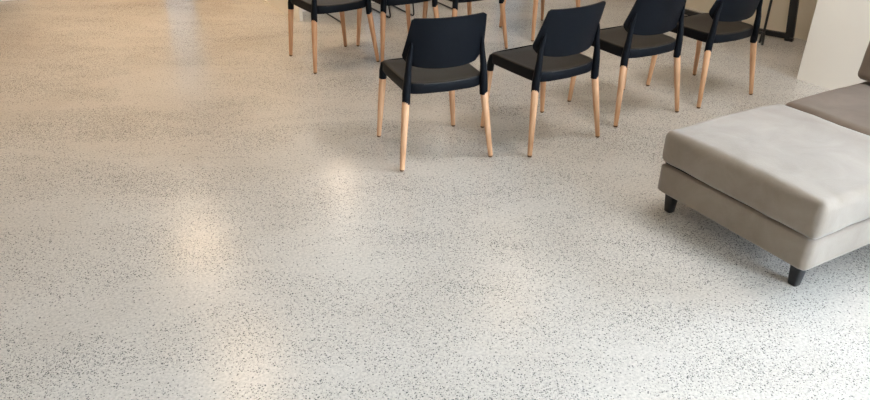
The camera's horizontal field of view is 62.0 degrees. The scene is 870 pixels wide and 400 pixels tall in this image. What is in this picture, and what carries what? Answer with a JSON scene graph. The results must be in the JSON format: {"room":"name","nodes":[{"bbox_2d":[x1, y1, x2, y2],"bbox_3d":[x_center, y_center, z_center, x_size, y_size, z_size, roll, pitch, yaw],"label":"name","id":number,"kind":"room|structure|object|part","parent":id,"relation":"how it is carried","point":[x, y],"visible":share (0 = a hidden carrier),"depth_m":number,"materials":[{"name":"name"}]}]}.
{"room":"seminar room","nodes":[
{"label":"seminar room","id":0,"kind":"room"},
{"bbox_2d":[265,0,302,21],"bbox_3d":[-1.650,-3.174,6.260,0.031,2.800,2.040,-16,33,-28],"label":"wall","id":1,"kind":"structure","parent":0,"point":[282,5],"depth_m":6.36,"materials":[{"name":"white paint"}]},
{"bbox_2d":[0,0,869,399],"bbox_3d":[-0.580,0.316,2.971,10.020,0.120,11.560,-16,33,-28],"label":"floor","id":2,"kind":"structure","parent":0,"point":[190,210],"depth_m":3.18,"materials":[{"name":"concrete"}]},
{"bbox_2d":[288,0,379,73],"bbox_3d":[-0.740,-1.366,5.102,0.524,0.775,0.486,-17,34,-30],"label":"dining chair","id":3,"kind":"object","parent":2,"relation":"on","point":[315,7],"visible":1,"depth_m":4.99,"materials":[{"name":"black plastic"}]},
{"bbox_2d":[288,0,293,9],"bbox_3d":[-1.024,-1.410,5.155,0.046,0.103,0.054,-17,34,-30],"label":"socket","id":4,"kind":"object","parent":3,"relation":"attached to","point":[290,5],"depth_m":5.16,"materials":[{"name":"black plastic"}]},
{"bbox_3d":[-1.041,-1.232,5.252,0.060,0.368,0.040,-17,34,-30],"label":"leg","id":5,"kind":"part","parent":3,"relation":"part of","materials":[{"name":"brown wood"}]},
{"bbox_3d":[-0.819,-1.057,4.938,0.038,0.370,0.090,4,29,6],"label":"leg","id":6,"kind":"part","parent":3,"relation":"part of","materials":[{"name":"brown wood"}]},
{"bbox_3d":[-0.806,-1.338,4.816,0.055,0.309,0.043,-17,34,-30],"label":"post","id":7,"kind":"part","parent":3,"relation":"part of","materials":[{"name":"black plastic"}]},
{"bbox_3d":[-0.746,-1.402,5.094,0.426,0.060,0.444,-17,34,-30],"label":"seat","id":8,"kind":"part","parent":3,"relation":"part of","materials":[{"name":"black plastic"}]},
{"bbox_3d":[-0.695,-1.341,5.460,0.060,0.368,0.040,-17,34,-30],"label":"leg","id":9,"kind":"part","parent":3,"relation":"part of","materials":[{"name":"brown wood"}]},
{"bbox_3d":[-0.468,-1.444,5.020,0.055,0.309,0.043,-17,34,-30],"label":"post","id":10,"kind":"part","parent":3,"relation":"part of","materials":[{"name":"black plastic"}]},
{"bbox_3d":[-0.442,-1.175,5.165,0.090,0.370,0.038,8,30,12],"label":"leg","id":11,"kind":"part","parent":3,"relation":"part of","materials":[{"name":"brown wood"}]},
{"bbox_2d":[327,6,390,22],"bbox_3d":[-0.694,-1.984,6.198,0.454,0.802,0.517,-14,32,-26],"label":"chair","id":12,"kind":"object","parent":2,"relation":"on","point":[387,16],"visible":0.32,"depth_m":6.28,"materials":[{"name":"black metal"}]},
{"bbox_2d":[356,0,438,61],"bbox_3d":[-0.275,-1.480,5.325,0.524,0.775,0.486,-15,33,-27],"label":"dining chair","id":13,"kind":"object","parent":2,"relation":"on","point":[383,3],"visible":0.73,"depth_m":5.18,"materials":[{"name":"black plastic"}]},
{"bbox_3d":[-0.571,-1.355,5.490,0.060,0.368,0.040,-15,33,-27],"label":"leg","id":14,"kind":"part","parent":13,"relation":"part of","materials":[{"name":"brown wood"}]},
{"bbox_3d":[-0.371,-1.174,5.165,0.038,0.370,0.090,6,29,9],"label":"leg","id":15,"kind":"part","parent":13,"relation":"part of","materials":[{"name":"brown wood"}]},
{"bbox_3d":[-0.357,-1.455,5.042,0.055,0.309,0.043,-15,33,-27],"label":"post","id":16,"kind":"part","parent":13,"relation":"part of","materials":[{"name":"black plastic"}]},
{"bbox_3d":[-0.280,-1.517,5.316,0.426,0.060,0.444,-15,33,-27],"label":"seat","id":17,"kind":"part","parent":13,"relation":"part of","materials":[{"name":"black plastic"}]},
{"bbox_3d":[-0.211,-1.453,5.679,0.060,0.368,0.040,-15,33,-27],"label":"leg","id":18,"kind":"part","parent":13,"relation":"part of","materials":[{"name":"brown wood"}]},
{"bbox_3d":[-0.005,-1.551,5.228,0.055,0.309,0.043,-15,33,-27],"label":"post","id":19,"kind":"part","parent":13,"relation":"part of","materials":[{"name":"black plastic"}]},
{"bbox_3d":[0.020,-1.280,5.371,0.090,0.370,0.038,10,30,15],"label":"leg","id":20,"kind":"part","parent":13,"relation":"part of","materials":[{"name":"brown wood"}]},
{"bbox_2d":[393,2,451,15],"bbox_3d":[-0.113,-2.118,6.460,0.454,0.802,0.517,-14,32,-25],"label":"chair","id":21,"kind":"object","parent":2,"relation":"on","point":[411,14],"visible":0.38,"depth_m":6.56,"materials":[{"name":"black plastic"}]},
{"bbox_2d":[377,12,492,171],"bbox_3d":[-0.014,-0.629,3.783,0.524,0.775,0.486,-10,31,-19],"label":"dining chair","id":22,"kind":"object","parent":2,"relation":"on","point":[437,54],"visible":1,"depth_m":3.56,"materials":[{"name":"black plastic"}]},
{"bbox_3d":[-0.293,-0.525,3.987,0.060,0.368,0.040,-10,31,-19],"label":"leg","id":23,"kind":"part","parent":22,"relation":"part of","materials":[{"name":"brown wood"}]},
{"bbox_2d":[379,61,386,78],"bbox_3d":[-0.277,-0.701,3.888,0.046,0.103,0.054,-10,31,-19],"label":"socket","id":24,"kind":"object","parent":22,"relation":"attached to","point":[382,75],"depth_m":3.88,"materials":[{"name":"black plastic"}]},
{"bbox_3d":[-0.154,-0.332,3.638,0.038,0.370,0.090,10,30,17],"label":"leg","id":25,"kind":"part","parent":22,"relation":"part of","materials":[{"name":"brown wood"}]},
{"bbox_3d":[-0.135,-0.612,3.514,0.055,0.309,0.043,-10,31,-19],"label":"post","id":26,"kind":"part","parent":22,"relation":"part of","materials":[{"name":"black plastic"}]},
{"bbox_3d":[-0.018,-0.666,3.775,0.426,0.060,0.444,-10,31,-19],"label":"seat","id":27,"kind":"part","parent":22,"relation":"part of","materials":[{"name":"black plastic"}]},
{"bbox_3d":[0.060,-0.771,3.507,0.436,0.258,0.113,-10,31,-19],"label":"backrest","id":28,"kind":"part","parent":22,"relation":"part of","materials":[{"name":"black plastic"}]},
{"bbox_3d":[0.095,-0.595,4.126,0.060,0.368,0.040,-10,31,-19],"label":"leg","id":29,"kind":"part","parent":22,"relation":"part of","materials":[{"name":"brown wood"}]},
{"bbox_3d":[0.245,-0.680,3.651,0.055,0.309,0.043,-10,31,-19],"label":"post","id":30,"kind":"part","parent":22,"relation":"part of","materials":[{"name":"black plastic"}]},
{"bbox_3d":[0.269,-0.408,3.790,0.090,0.370,0.038,14,32,23],"label":"leg","id":31,"kind":"part","parent":22,"relation":"part of","materials":[{"name":"brown wood"}]},
{"bbox_2d":[422,0,507,48],"bbox_3d":[0.223,-1.533,5.436,0.524,0.775,0.486,-17,33,-29],"label":"dining chair","id":32,"kind":"object","parent":2,"relation":"on","point":[454,2],"visible":0.47,"depth_m":5.47,"materials":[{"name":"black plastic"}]},
{"bbox_3d":[-0.077,-1.402,5.591,0.060,0.368,0.040,-17,33,-29],"label":"leg","id":33,"kind":"part","parent":32,"relation":"part of","materials":[{"name":"brown wood"}]},
{"bbox_3d":[0.138,-1.224,5.273,0.038,0.370,0.090,5,29,7],"label":"leg","id":34,"kind":"part","parent":32,"relation":"part of","materials":[{"name":"brown wood"}]},
{"bbox_3d":[0.151,-1.506,5.151,0.055,0.309,0.043,-17,33,-29],"label":"post","id":35,"kind":"part","parent":32,"relation":"part of","materials":[{"name":"black plastic"}]},
{"bbox_3d":[0.217,-1.569,5.428,0.426,0.060,0.444,-17,33,-29],"label":"seat","id":36,"kind":"part","parent":32,"relation":"part of","materials":[{"name":"black plastic"}]},
{"bbox_3d":[0.274,-1.507,5.793,0.060,0.368,0.040,-17,33,-29],"label":"leg","id":37,"kind":"part","parent":32,"relation":"part of","materials":[{"name":"brown wood"}]},
{"bbox_3d":[0.520,-1.339,5.494,0.090,0.370,0.038,8,30,13],"label":"leg","id":38,"kind":"part","parent":32,"relation":"part of","materials":[{"name":"brown wood"}]},
{"bbox_2d":[499,0,580,40],"bbox_3d":[0.872,-1.755,5.861,0.524,0.775,0.486,-16,33,-28],"label":"dining chair","id":39,"kind":"object","parent":2,"relation":"on","point":[535,2],"visible":0.66,"depth_m":5.74,"materials":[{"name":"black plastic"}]},
{"bbox_3d":[0.784,-1.447,5.699,0.038,0.370,0.090,5,29,7],"label":"leg","id":40,"kind":"part","parent":39,"relation":"part of","materials":[{"name":"brown wood"}]},
{"bbox_3d":[0.925,-1.729,6.218,0.060,0.368,0.040,-16,33,-28],"label":"leg","id":41,"kind":"part","parent":39,"relation":"part of","materials":[{"name":"brown wood"}]},
{"bbox_2d":[480,1,605,156],"bbox_3d":[0.597,-0.725,3.976,0.524,0.775,0.486,-17,33,-29],"label":"dining chair","id":42,"kind":"object","parent":2,"relation":"on","point":[555,53],"visible":0.96,"depth_m":3.78,"materials":[{"name":"black plastic"}]},
{"bbox_3d":[0.297,-0.594,4.129,0.060,0.368,0.040,-17,33,-29],"label":"leg","id":43,"kind":"part","parent":42,"relation":"part of","materials":[{"name":"brown wood"}]},
{"bbox_2d":[487,54,493,70],"bbox_3d":[0.314,-0.771,4.033,0.046,0.103,0.054,-17,33,-29],"label":"socket","id":44,"kind":"object","parent":42,"relation":"attached to","point":[490,63],"depth_m":4.02,"materials":[{"name":"black plastic"}]},
{"bbox_3d":[0.513,-0.416,3.812,0.038,0.370,0.090,5,29,7],"label":"leg","id":45,"kind":"part","parent":42,"relation":"part of","materials":[{"name":"brown wood"}]},
{"bbox_3d":[0.527,-0.698,3.691,0.055,0.309,0.043,-17,33,-29],"label":"post","id":46,"kind":"part","parent":42,"relation":"part of","materials":[{"name":"black plastic"}]},
{"bbox_3d":[0.591,-0.761,3.967,0.426,0.060,0.444,-17,33,-29],"label":"seat","id":47,"kind":"part","parent":42,"relation":"part of","materials":[{"name":"black plastic"}]},
{"bbox_3d":[0.647,-0.699,4.333,0.060,0.368,0.040,-17,33,-29],"label":"leg","id":48,"kind":"part","parent":42,"relation":"part of","materials":[{"name":"brown wood"}]},
{"bbox_3d":[0.704,-0.875,3.715,0.436,0.258,0.113,-17,33,-29],"label":"backrest","id":49,"kind":"part","parent":42,"relation":"part of","materials":[{"name":"black plastic"}]},
{"bbox_3d":[0.894,-0.531,4.034,0.090,0.370,0.038,8,30,13],"label":"leg","id":50,"kind":"part","parent":42,"relation":"part of","materials":[{"name":"brown wood"}]},
{"bbox_3d":[0.869,-0.801,3.890,0.055,0.309,0.043,-17,33,-29],"label":"post","id":51,"kind":"part","parent":42,"relation":"part of","materials":[{"name":"black plastic"}]},
{"bbox_2d":[567,0,685,126],"bbox_3d":[1.170,-0.919,4.348,0.524,0.775,0.486,-15,32,-26],"label":"dining chair","id":52,"kind":"object","parent":2,"relation":"on","point":[641,34],"visible":0.88,"depth_m":4.16,"materials":[{"name":"black plastic"}]},
{"bbox_3d":[0.875,-0.797,4.517,0.060,0.368,0.040,-15,32,-26],"label":"leg","id":53,"kind":"part","parent":52,"relation":"part of","materials":[{"name":"brown wood"}]},
{"bbox_3d":[1.069,-0.614,4.189,0.038,0.370,0.090,6,29,10],"label":"leg","id":54,"kind":"part","parent":52,"relation":"part of","materials":[{"name":"brown wood"}]},
{"bbox_3d":[1.084,-0.895,4.067,0.055,0.309,0.043,-15,32,-26],"label":"post","id":55,"kind":"part","parent":52,"relation":"part of","materials":[{"name":"black plastic"}]},
{"bbox_3d":[1.164,-0.956,4.340,0.426,0.060,0.444,-15,32,-26],"label":"seat","id":56,"kind":"part","parent":52,"relation":"part of","materials":[{"name":"black plastic"}]},
{"bbox_3d":[1.267,-1.067,4.082,0.436,0.258,0.113,-15,32,-26],"label":"backrest","id":57,"kind":"part","parent":52,"relation":"part of","materials":[{"name":"black plastic"}]},
{"bbox_3d":[1.464,-0.718,4.391,0.090,0.370,0.038,10,30,16],"label":"leg","id":58,"kind":"part","parent":52,"relation":"part of","materials":[{"name":"brown wood"}]},
{"bbox_3d":[1.439,-0.988,4.248,0.055,0.309,0.043,-15,32,-26],"label":"post","id":59,"kind":"part","parent":52,"relation":"part of","materials":[{"name":"black plastic"}]},
{"bbox_2d":[646,0,762,108],"bbox_3d":[1.753,-1.066,4.634,0.524,0.775,0.486,-15,33,-27],"label":"dining chair","id":60,"kind":"object","parent":2,"relation":"on","point":[723,23],"visible":0.9,"depth_m":4.48,"materials":[{"name":"black plastic"}]},
{"bbox_3d":[1.456,-0.941,4.797,0.060,0.368,0.040,-15,33,-27],"label":"leg","id":61,"kind":"part","parent":60,"relation":"part of","materials":[{"name":"brown wood"}]},
{"bbox_3d":[1.814,-1.040,4.989,0.060,0.368,0.040,-15,33,-27],"label":"leg","id":62,"kind":"part","parent":60,"relation":"part of","materials":[{"name":"brown wood"}]},
{"bbox_3d":[1.658,-0.760,4.473,0.038,0.370,0.090,6,29,8],"label":"leg","id":63,"kind":"part","parent":60,"relation":"part of","materials":[{"name":"brown wood"}]},
{"bbox_3d":[1.747,-1.103,4.626,0.426,0.060,0.444,-15,33,-27],"label":"seat","id":64,"kind":"part","parent":60,"relation":"part of","materials":[{"name":"black plastic"}]},
{"bbox_3d":[1.672,-1.041,4.351,0.055,0.309,0.043,-15,33,-27],"label":"post","id":65,"kind":"part","parent":60,"relation":"part of","materials":[{"name":"black plastic"}]},
{"bbox_3d":[1.853,-1.214,4.370,0.436,0.258,0.113,-15,33,-27],"label":"backrest","id":66,"kind":"part","parent":60,"relation":"part of","materials":[{"name":"black plastic"}]},
{"bbox_3d":[2.048,-0.868,4.682,0.090,0.370,0.038,9,30,15],"label":"leg","id":67,"kind":"part","parent":60,"relation":"part of","materials":[{"name":"brown wood"}]},
{"bbox_3d":[2.023,-1.138,4.539,0.055,0.309,0.043,-15,33,-27],"label":"post","id":68,"kind":"part","parent":60,"relation":"part of","materials":[{"name":"black plastic"}]},
{"bbox_2d":[684,0,798,41],"bbox_3d":[2.531,-1.881,5.970,0.144,0.938,1.072,-21,36,-34],"label":"steel frame","id":69,"kind":"object","parent":2,"relation":"on","point":[789,34],"visible":0.5,"depth_m":5.83,"materials":[{"name":"black metal"}]},
{"bbox_3d":[2.396,-1.578,6.313,0.035,0.042,0.607,-14,32,-26],"label":"rail","id":70,"kind":"part","parent":69,"relation":"part of","materials":[{"name":"black metal"}]},
{"bbox_3d":[2.718,-1.383,5.968,0.395,0.042,0.035,21,34,31],"label":"rail","id":71,"kind":"part","parent":69,"relation":"part of","materials":[{"name":"black metal"}]},
{"bbox_2d":[658,103,869,286],"bbox_3d":[1.539,-0.064,3.172,0.782,0.415,0.808,-15,32,-26],"label":"ottoman","id":72,"kind":"object","parent":2,"relation":"on","point":[792,183],"visible":1,"depth_m":2.94,"materials":[{"name":"beige fabric"}]},
{"bbox_3d":[1.538,-0.030,3.190,0.752,0.144,0.776,-15,32,-26],"label":"frame","id":73,"kind":"part","parent":72,"relation":"part of","materials":[{"name":"beige fabric"}]},
{"bbox_2d":[758,0,772,44],"bbox_3d":[2.637,-1.932,5.532,0.079,1.449,0.307,1,29,0],"label":"pole stand","id":74,"kind":"object","parent":2,"relation":"on","point":[762,37],"visible":0.74,"depth_m":5.79,"materials":[{"name":"black metal"}]},
{"bbox_2d":[785,41,869,135],"bbox_3d":[2.615,-0.193,3.003,0.991,0.836,2.023,-15,32,-26],"label":"sofa","id":75,"kind":"object","parent":2,"relation":"on","point":[848,107],"visible":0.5,"depth_m":3.50,"materials":[{"name":"brown fabric"}]},
{"bbox_2d":[785,81,869,135],"bbox_3d":[2.254,-0.294,3.366,0.734,0.176,1.010,-15,32,-26],"label":"seat cushion","id":76,"kind":"object","parent":75,"relation":"on","point":[848,107],"depth_m":3.48,"materials":[{"name":"brown fabric"}]},
{"bbox_2d":[858,41,869,81],"bbox_3d":[2.556,-0.624,3.383,0.231,0.429,1.024,-5,28,-31],"label":"cushion","id":77,"kind":"object","parent":75,"relation":"on","point":[864,70],"depth_m":3.73,"materials":[{"name":"brown fabric"}]},
{"bbox_2d":[685,0,817,40],"bbox_3d":[2.547,-3.006,6.084,0.200,2.800,3.750,-16,33,-28],"label":"wall","id":78,"kind":"structure","parent":0,"point":[777,20],"depth_m":6.03,"materials":[{"name":"white paint"}]},
{"bbox_2d":[797,0,869,89],"bbox_3d":[4.203,-0.848,2.205,0.220,2.800,5.990,-16,33,-28],"label":"wall","id":79,"kind":"structure","parent":0,"point":[838,39],"depth_m":4.75,"materials":[{"name":"white paint"}]}
]}

